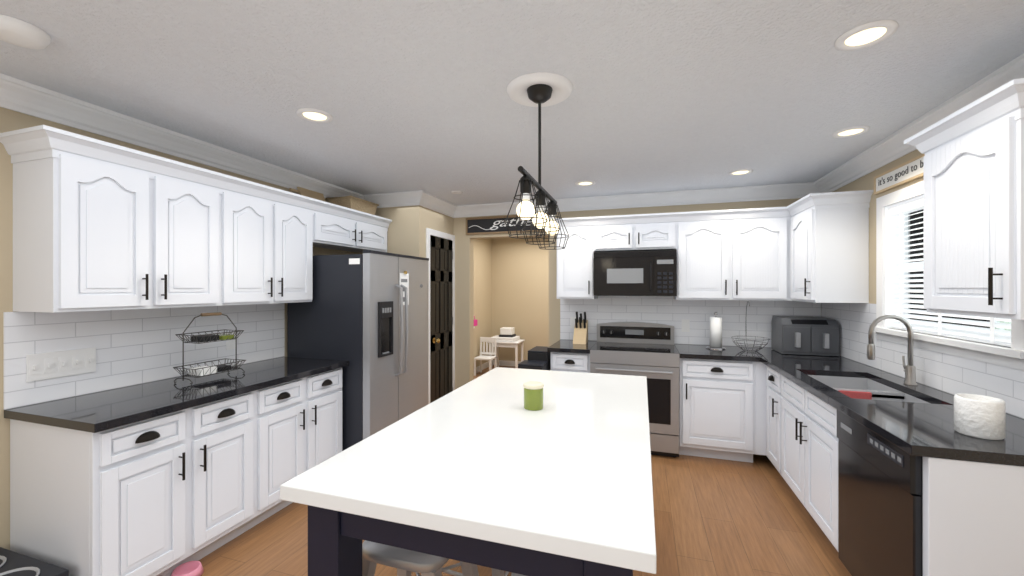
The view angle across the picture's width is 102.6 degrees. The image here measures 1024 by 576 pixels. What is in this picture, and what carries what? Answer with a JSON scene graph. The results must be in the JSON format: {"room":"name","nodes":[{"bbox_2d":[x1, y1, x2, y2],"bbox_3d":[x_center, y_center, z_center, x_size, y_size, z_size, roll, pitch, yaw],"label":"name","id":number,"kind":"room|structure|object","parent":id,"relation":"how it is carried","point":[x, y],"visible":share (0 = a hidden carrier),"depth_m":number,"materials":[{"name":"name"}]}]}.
{"room":"kitchen","nodes":[
{"label":"kitchen","id":0,"kind":"room"},
{"bbox_2d":[0,107,1003,549],"bbox_3d":[0.283,0.260,2.952,4.640,2.440,9.240,0,0,18],"label":"wall","id":1,"kind":"structure","parent":0,"point":[502,279],"depth_m":4.53,"materials":[{"name":"beige paint"}]},
{"bbox_2d":[8,125,235,312],"bbox_3d":[-2.066,-0.296,2.273,0.330,0.812,0.829,0,0,18],"label":"upper cabinet","id":2,"kind":"object","parent":1,"relation":"attached to","point":[99,225],"depth_m":2.03,"materials":[{"name":"white paint"}]},
{"bbox_2d":[3,303,284,409],"bbox_3d":[-2.117,0.338,2.641,0.008,0.452,1.560,0,0,18],"label":"tile backsplash","id":3,"kind":"structure","parent":1,"relation":"attached to","point":[136,346],"depth_m":2.35,"materials":[{"name":"white tile"}]},
{"bbox_2d":[236,177,315,304],"bbox_3d":[-1.860,-0.296,2.922,0.330,0.812,0.829,0,0,18],"label":"upper cabinet","id":4,"kind":"object","parent":1,"relation":"attached to","point":[276,228],"depth_m":2.92,"materials":[{"name":"white paint"}]},
{"bbox_2d":[316,199,363,248],"bbox_3d":[-1.649,-0.536,3.591,0.330,0.332,0.574,0,0,18],"label":"upper cabinet","id":5,"kind":"object","parent":1,"relation":"attached to","point":[337,227],"depth_m":3.55,"materials":[{"name":"white paint"}]},
{"bbox_2d":[289,187,325,201],"bbox_3d":[-1.766,-0.783,3.579,0.087,0.160,0.360,0,0,18],"label":"board","id":6,"kind":"object","parent":5,"relation":"on","point":[310,193],"visible":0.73,"depth_m":3.58,"materials":[{"name":"brown wood"}]},
{"bbox_2d":[326,196,378,214],"bbox_3d":[-1.535,-0.772,3.967,0.285,0.138,0.420,0,0,18],"label":"box","id":7,"kind":"object","parent":5,"relation":"on","point":[358,204],"visible":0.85,"depth_m":3.82,"materials":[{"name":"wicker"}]},
{"bbox_2d":[334,213,391,252],"bbox_3d":[-1.518,-0.536,4.004,0.330,0.332,0.589,0,0,18],"label":"upper cabinet","id":8,"kind":"object","parent":1,"relation":"attached to","point":[375,228],"depth_m":4.03,"materials":[{"name":"white paint"}]},
{"bbox_2d":[426,228,454,403],"bbox_3d":[-0.788,0.427,4.572,0.020,2.105,0.654,0,0,18],"label":"door frame","id":9,"kind":"structure","parent":1,"relation":"attached to","point":[436,233],"depth_m":4.61,"materials":[{"name":"white paint"}]},
{"bbox_2d":[430,235,452,402],"bbox_3d":[-0.751,0.459,4.563,0.092,2.027,0.529,0,0,18],"label":"pantry door","id":10,"kind":"structure","parent":1,"relation":"in","point":[441,258],"depth_m":4.53,"materials":[{"name":"black wood"}]},
{"bbox_2d":[476,360,520,372],"bbox_3d":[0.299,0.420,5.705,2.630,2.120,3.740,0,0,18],"label":"baseboard","id":11,"kind":"structure","parent":1,"relation":"attached to","point":[501,363],"depth_m":7.74,"materials":[{"name":"white paint"}]},
{"bbox_2d":[466,214,547,234],"bbox_3d":[-0.069,-0.723,4.673,0.990,0.195,0.024,0,0,18],"label":"sign board","id":12,"kind":"object","parent":1,"relation":"attached to","point":[485,222],"visible":0.52,"depth_m":4.72,"materials":[{"name":"black wood"}]},
{"bbox_2d":[490,218,532,229],"bbox_3d":[0.046,-0.738,4.633,0.636,0.141,0.002,0,0,18],"label":"lettering","id":13,"kind":"object","parent":12,"relation":"attached to","point":[512,220],"visible":0.69,"depth_m":4.67},
{"bbox_2d":[0,53,1023,217],"bbox_3d":[-0.161,-0.897,1.546,4.400,0.124,6.050,0,0,18],"label":"crown molding","id":14,"kind":"structure","parent":1,"relation":"attached to","point":[22,96],"depth_m":2.83,"materials":[{"name":"white paint"}]},
{"bbox_2d":[554,217,596,298],"bbox_3d":[0.680,-0.296,4.277,0.378,0.812,0.330,0,0,18],"label":"upper cabinet","id":15,"kind":"object","parent":1,"relation":"attached to","point":[574,262],"depth_m":4.12,"materials":[{"name":"white paint"}]},
{"bbox_2d":[594,214,641,251],"bbox_3d":[1.078,-0.536,4.151,0.456,0.332,0.330,0,0,18],"label":"upper cabinet","id":16,"kind":"object","parent":1,"relation":"attached to","point":[616,232],"depth_m":3.99,"materials":[{"name":"white paint"}]},
{"bbox_2d":[593,250,676,295],"bbox_3d":[1.207,-0.139,4.049,0.758,0.427,0.437,0,0,18],"label":"microwave","id":17,"kind":"object","parent":16,"relation":"attached to","point":[636,273],"visible":1,"depth_m":3.87,"materials":[{"name":"black plastic"}]},
{"bbox_2d":[642,212,673,250],"bbox_3d":[1.372,-0.536,4.058,0.456,0.332,0.330,0,0,18],"label":"upper cabinet","id":18,"kind":"object","parent":1,"relation":"attached to","point":[657,229],"depth_m":3.88,"materials":[{"name":"white paint"}]},
{"bbox_2d":[560,296,820,347],"bbox_3d":[1.682,0.321,4.128,2.418,0.487,0.008,0,0,18],"label":"tile backsplash","id":19,"kind":"structure","parent":1,"relation":"attached to","point":[741,324],"depth_m":4.09,"materials":[{"name":"white tile"}]},
{"bbox_2d":[674,205,789,300],"bbox_3d":[2.025,-0.296,3.814,0.938,0.812,0.402,0,0,18],"label":"upper cabinet","id":20,"kind":"object","parent":1,"relation":"attached to","point":[732,254],"depth_m":3.69,"materials":[{"name":"white paint"}]},
{"bbox_2d":[790,190,872,302],"bbox_3d":[2.509,-0.296,3.281,0.350,0.812,0.510,0,0,18],"label":"upper cabinet","id":21,"kind":"object","parent":1,"relation":"attached to","point":[813,247],"depth_m":3.05,"materials":[{"name":"white paint"}]},
{"bbox_2d":[874,154,924,194],"bbox_3d":[2.394,-0.718,2.368,0.021,0.125,1.080,0,0,18],"label":"sign","id":22,"kind":"object","parent":1,"relation":"attached to","point":[917,173],"visible":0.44,"depth_m":2.61,"materials":[{"name":"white wood"}]},
{"bbox_2d":[878,160,922,185],"bbox_3d":[2.458,-0.721,2.593,0.002,0.062,0.506,0,0,18],"label":"lettering","id":23,"kind":"object","parent":22,"relation":"attached to","point":[901,173],"visible":0.9,"depth_m":2.59},
{"bbox_2d":[821,303,1023,418],"bbox_3d":[2.446,0.338,2.519,0.008,0.452,2.598,0,0,18],"label":"tile backsplash","id":24,"kind":"structure","parent":1,"relation":"attached to","point":[951,374],"depth_m":2.35,"materials":[{"name":"white tile"}]},
{"bbox_2d":[874,181,1023,370],"bbox_3d":[2.410,-0.135,2.290,0.155,0.980,1.210,0,0,18],"label":"window","id":25,"kind":"structure","parent":1,"relation":"in","point":[1012,356],"depth_m":2.61,"materials":[{"name":"white paint"}]},
{"bbox_2d":[888,197,1010,346],"bbox_3d":[2.417,-0.134,2.288,0.060,0.806,0.992,0,0,18],"label":"window blind slats","id":26,"kind":"structure","parent":25,"relation":"attached to","point":[900,210],"depth_m":2.48,"materials":[{"name":"white plastic"}]},
{"bbox_2d":[904,78,1023,319],"bbox_3d":[1.961,-0.296,1.609,0.390,0.812,0.606,0,0,18],"label":"wall cabinet","id":27,"kind":"object","parent":1,"relation":"attached to","point":[973,210],"visible":1,"depth_m":1.58,"materials":[{"name":"white paint"}]},
{"bbox_2d":[0,0,1023,205],"bbox_3d":[0.302,-0.990,2.946,5.000,0.060,9.600,0,0,18],"label":"ceiling","id":28,"kind":"structure","parent":0,"point":[664,96],"depth_m":1.88,"materials":[{"name":"white paint"}]},
{"bbox_2d":[0,14,50,48],"bbox_3d":[-1.829,-0.939,1.512,0.170,0.041,0.170,0,0,18],"label":"smoke detector","id":29,"kind":"object","parent":28,"relation":"attached to","point":[18,32],"visible":1,"depth_m":1.50,"materials":[{"name":"white plastic"}]},
{"bbox_2d":[296,108,332,122],"bbox_3d":[-1.095,-0.954,2.276,0.184,0.010,0.184,0,0,18],"label":"recessed light","id":30,"kind":"object","parent":28,"relation":"in","point":[314,115],"visible":0.98,"depth_m":2.27,"materials":[{"name":"white paint"}]},
{"bbox_2d":[451,191,462,193],"bbox_3d":[-0.550,-0.955,4.097,0.116,0.009,0.116,0,0,18],"label":"ceiling vent","id":31,"kind":"object","parent":28,"relation":"in","point":[457,192],"visible":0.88,"depth_m":4.08,"materials":[{"name":"white plastic"}]},
{"bbox_2d":[504,72,572,249],"bbox_3d":[0.140,-0.588,2.001,0.320,0.741,0.728,0,0,18],"label":"pendant light","id":32,"kind":"object","parent":28,"relation":"hanging from","point":[539,90],"visible":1,"depth_m":1.94,"materials":[{"name":"black metal"}]},
{"bbox_2d":[575,180,595,185],"bbox_3d":[0.670,-0.954,3.742,0.184,0.010,0.184,0,0,18],"label":"recessed light","id":33,"kind":"object","parent":28,"relation":"in","point":[585,183],"visible":0.96,"depth_m":3.73,"materials":[{"name":"white paint"}]},
{"bbox_2d":[728,169,752,175],"bbox_3d":[1.889,-0.954,3.388,0.184,0.010,0.184,0,0,18],"label":"recessed light","id":34,"kind":"object","parent":28,"relation":"in","point":[738,172],"visible":1,"depth_m":3.39,"materials":[{"name":"white paint"}]},
{"bbox_2d":[832,126,869,137],"bbox_3d":[2.074,-0.954,2.512,0.184,0.010,0.184,0,0,18],"label":"recessed light","id":35,"kind":"object","parent":28,"relation":"in","point":[850,131],"visible":0.98,"depth_m":2.50,"materials":[{"name":"white paint"}]},
{"bbox_2d":[834,20,897,50],"bbox_3d":[1.342,-0.954,1.558,0.184,0.010,0.184,0,0,18],"label":"recessed light","id":36,"kind":"object","parent":28,"relation":"in","point":[866,35],"visible":1,"depth_m":1.55,"materials":[{"name":"white paint"}]},
{"bbox_2d":[199,365,851,575],"bbox_3d":[0.302,1.510,2.946,5.000,0.060,9.600,0,0,18],"label":"floor","id":37,"kind":"structure","parent":0,"point":[717,517],"depth_m":2.47,"materials":[{"name":"brown wood"}]},
{"bbox_2d":[0,547,68,575],"bbox_3d":[-2.138,1.326,1.662,0.500,0.308,0.280,0,0,18],"label":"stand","id":38,"kind":"object","parent":37,"relation":"on","point":[12,563],"visible":1,"depth_m":1.73,"materials":[{"name":"metal"}]},
{"bbox_2d":[10,389,259,575],"bbox_3d":[-1.939,1.042,2.187,0.620,0.876,0.760,0,0,18],"label":"base cabinet","id":39,"kind":"object","parent":37,"relation":"on","point":[165,477],"depth_m":1.90,"materials":[{"name":"white paint"}]},
{"bbox_2d":[4,357,347,432],"bbox_3d":[-1.810,0.583,2.542,0.652,0.038,1.554,0,0,18],"label":"countertop","id":40,"kind":"structure","parent":39,"relation":"on","point":[113,408],"depth_m":2.13,"materials":[{"name":"black stone"}]},
{"bbox_2d":[173,312,245,384],"bbox_3d":[-1.884,0.359,2.567,0.185,0.410,0.337,0,0,18],"label":"stand","id":41,"kind":"object","parent":40,"relation":"on","point":[202,371],"visible":1,"depth_m":2.52,"materials":[{"name":"metal"}]},
{"bbox_2d":[171,561,203,575],"bbox_3d":[-1.666,1.458,2.100,0.140,0.045,0.140,0,0,18],"label":"pet bowl","id":42,"kind":"object","parent":37,"relation":"on","point":[192,568],"visible":0.92,"depth_m":2.12,"materials":[{"name":"pink plastic"}]},
{"bbox_2d":[260,365,347,521],"bbox_3d":[-1.710,1.042,2.912,0.620,0.876,0.760,0,0,18],"label":"base cabinet","id":43,"kind":"object","parent":37,"relation":"on","point":[301,421],"depth_m":2.74,"materials":[{"name":"white paint"}]},
{"bbox_2d":[287,250,428,450],"bbox_3d":[-1.300,0.595,3.684,0.874,1.770,0.909,0,0,18],"label":"refrigerator","id":44,"kind":"object","parent":37,"relation":"on","point":[365,314],"visible":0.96,"depth_m":3.28,"materials":[{"name":"silver metal"}]},
{"bbox_2d":[362,540,478,575],"bbox_3d":[-0.337,1.175,1.470,0.424,0.610,0.424,0,0,18],"label":"stool","id":45,"kind":"object","parent":37,"relation":"on","point":[405,562],"visible":0.27,"depth_m":1.34,"materials":[{"name":"silver metal"}]},
{"bbox_2d":[280,367,655,575],"bbox_3d":[0.097,1.022,1.899,1.020,0.915,1.840,0,0,18],"label":"island table","id":46,"kind":"object","parent":37,"relation":"on","point":[487,469],"visible":1,"depth_m":1.20,"materials":[{"name":"white stone"}]},
{"bbox_2d":[523,381,543,410],"bbox_3d":[0.102,0.507,1.929,0.096,0.115,0.096,0,0,18],"label":"candle jar","id":47,"kind":"object","parent":46,"relation":"on","point":[533,395],"visible":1,"depth_m":1.89,"materials":[{"name":"green glass"}]},
{"bbox_2d":[443,568,508,575],"bbox_3d":[-0.151,1.175,1.978,0.424,0.610,0.424,0,0,22],"label":"stool","id":48,"kind":"object","parent":37,"relation":"on","point":[496,572],"depth_m":1.82,"materials":[{"name":"silver metal"}]},
{"bbox_2d":[474,337,495,375],"bbox_3d":[-0.456,1.170,7.014,0.300,0.620,0.300,0,0,18],"label":"chair","id":49,"kind":"object","parent":37,"relation":"on","point":[481,357],"visible":0.92,"depth_m":7.11,"materials":[{"name":"paint"}]},
{"bbox_2d":[488,327,524,369],"bbox_3d":[-0.096,1.100,7.424,0.560,0.760,0.440,0,0,18],"label":"table","id":50,"kind":"object","parent":37,"relation":"on","point":[507,337],"visible":0.81,"depth_m":7.30,"materials":[{"name":"paint"}]},
{"bbox_2d":[518,346,550,369],"bbox_3d":[0.248,1.045,4.017,0.230,0.870,0.570,0,0,18],"label":"step stool","id":51,"kind":"object","parent":37,"relation":"on","point":[539,357],"visible":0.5,"depth_m":3.94,"materials":[{"name":"plastic"}]},
{"bbox_2d":[547,340,596,372],"bbox_3d":[0.621,1.022,4.124,0.398,0.915,0.658,0,0,18],"label":"base cabinet","id":52,"kind":"object","parent":37,"relation":"on","point":[568,355],"visible":0.31,"depth_m":3.85,"materials":[{"name":"white paint"}]},
{"bbox_2d":[573,312,587,343],"bbox_3d":[0.705,0.405,4.219,0.130,0.319,0.190,0,0,18],"label":"knife block","id":53,"kind":"object","parent":52,"relation":"on","point":[580,335],"visible":1,"depth_m":4.20,"materials":[{"name":"brown wood"}]},
{"bbox_2d":[590,322,678,456],"bbox_3d":[1.162,0.915,3.906,0.758,1.130,0.706,0,0,18],"label":"range","id":54,"kind":"object","parent":37,"relation":"on","point":[649,351],"visible":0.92,"depth_m":3.61,"materials":[{"name":"silver metal"}]},
{"bbox_2d":[679,356,765,462],"bbox_3d":[1.866,1.042,3.725,0.683,0.876,0.668,0,0,18],"label":"base cabinet","id":55,"kind":"object","parent":37,"relation":"on","point":[722,403],"depth_m":3.46,"materials":[{"name":"white paint"}]},
{"bbox_2d":[674,344,849,359],"bbox_3d":[2.143,0.583,3.645,1.264,0.038,0.652,0,0,18],"label":"countertop","id":56,"kind":"structure","parent":55,"relation":"on","point":[731,352],"depth_m":3.50,"materials":[{"name":"black stone"}]},
{"bbox_2d":[706,312,725,349],"bbox_3d":[1.902,0.394,3.825,0.170,0.342,0.170,0,0,18],"label":"paper towel holder","id":57,"kind":"object","parent":56,"relation":"on","point":[715,332],"visible":1,"depth_m":3.78,"materials":[{"name":"white paper"}]},
{"bbox_2d":[731,302,769,351],"bbox_3d":[2.142,0.342,3.689,0.305,0.441,0.310,0,0,18],"label":"fruit bowl","id":58,"kind":"object","parent":56,"relation":"on","point":[746,340],"visible":1,"depth_m":3.69,"materials":[{"name":"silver metal"}]},
{"bbox_2d":[771,316,839,355],"bbox_3d":[2.532,0.409,3.546,0.410,0.310,0.350,0,0,18],"label":"air fryer","id":59,"kind":"object","parent":56,"relation":"on","point":[808,335],"visible":1,"depth_m":3.43,"materials":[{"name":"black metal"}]},
{"bbox_2d":[766,368,837,483],"bbox_3d":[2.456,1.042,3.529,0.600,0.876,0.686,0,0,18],"label":"base cabinet","id":60,"kind":"object","parent":37,"relation":"on","point":[776,408],"depth_m":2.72,"materials":[{"name":"white paint"}]},
{"bbox_2d":[837,409,922,575],"bbox_3d":[1.845,1.044,1.706,0.607,0.872,0.599,0,0,18],"label":"dishwasher","id":61,"kind":"object","parent":37,"relation":"on","point":[880,505],"visible":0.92,"depth_m":1.74,"materials":[{"name":"black metal"}]},
{"bbox_2d":[849,416,1023,575],"bbox_3d":[1.874,1.042,1.687,0.600,0.876,0.658,0,0,18],"label":"base cabinet","id":62,"kind":"object","parent":37,"relation":"on","point":[973,510],"depth_m":1.43,"materials":[{"name":"white paint"}]},
{"bbox_2d":[762,356,1023,463],"bbox_3d":[2.043,0.583,2.309,0.652,0.038,1.956,0,0,18],"label":"countertop","id":63,"kind":"structure","parent":62,"relation":"on","point":[915,427],"depth_m":1.79,"materials":[{"name":"black stone"}]},
{"bbox_2d":[794,372,937,435],"bbox_3d":[2.059,0.702,2.422,0.418,0.223,0.808,0,0,18],"label":"sink","id":64,"kind":"object","parent":63,"relation":"in","point":[866,387],"depth_m":2.44,"materials":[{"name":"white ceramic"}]},
{"bbox_2d":[867,315,917,384],"bbox_3d":[2.261,0.361,2.455,0.239,0.406,0.106,0,0,18],"label":"gooseneck faucet","id":65,"kind":"object","parent":63,"relation":"on","point":[909,370],"visible":1,"depth_m":2.41,"materials":[{"name":"silver metal"}]},
{"bbox_2d":[954,393,1005,439],"bbox_3d":[1.800,0.493,1.581,0.132,0.142,0.132,0,0,18],"label":"canister","id":66,"kind":"object","parent":63,"relation":"on","point":[980,416],"visible":1,"depth_m":1.54,"materials":[{"name":"ceramic"}]},
{"label":"outside","id":67,"kind":"structure","parent":0,"visible":0},
{"bbox_2d":[997,321,1010,330],"bbox_3d":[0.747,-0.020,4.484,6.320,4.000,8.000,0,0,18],"label":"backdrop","id":68,"kind":"structure","parent":67,"point":[1004,328],"depth_m":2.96,"materials":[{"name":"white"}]}
]}

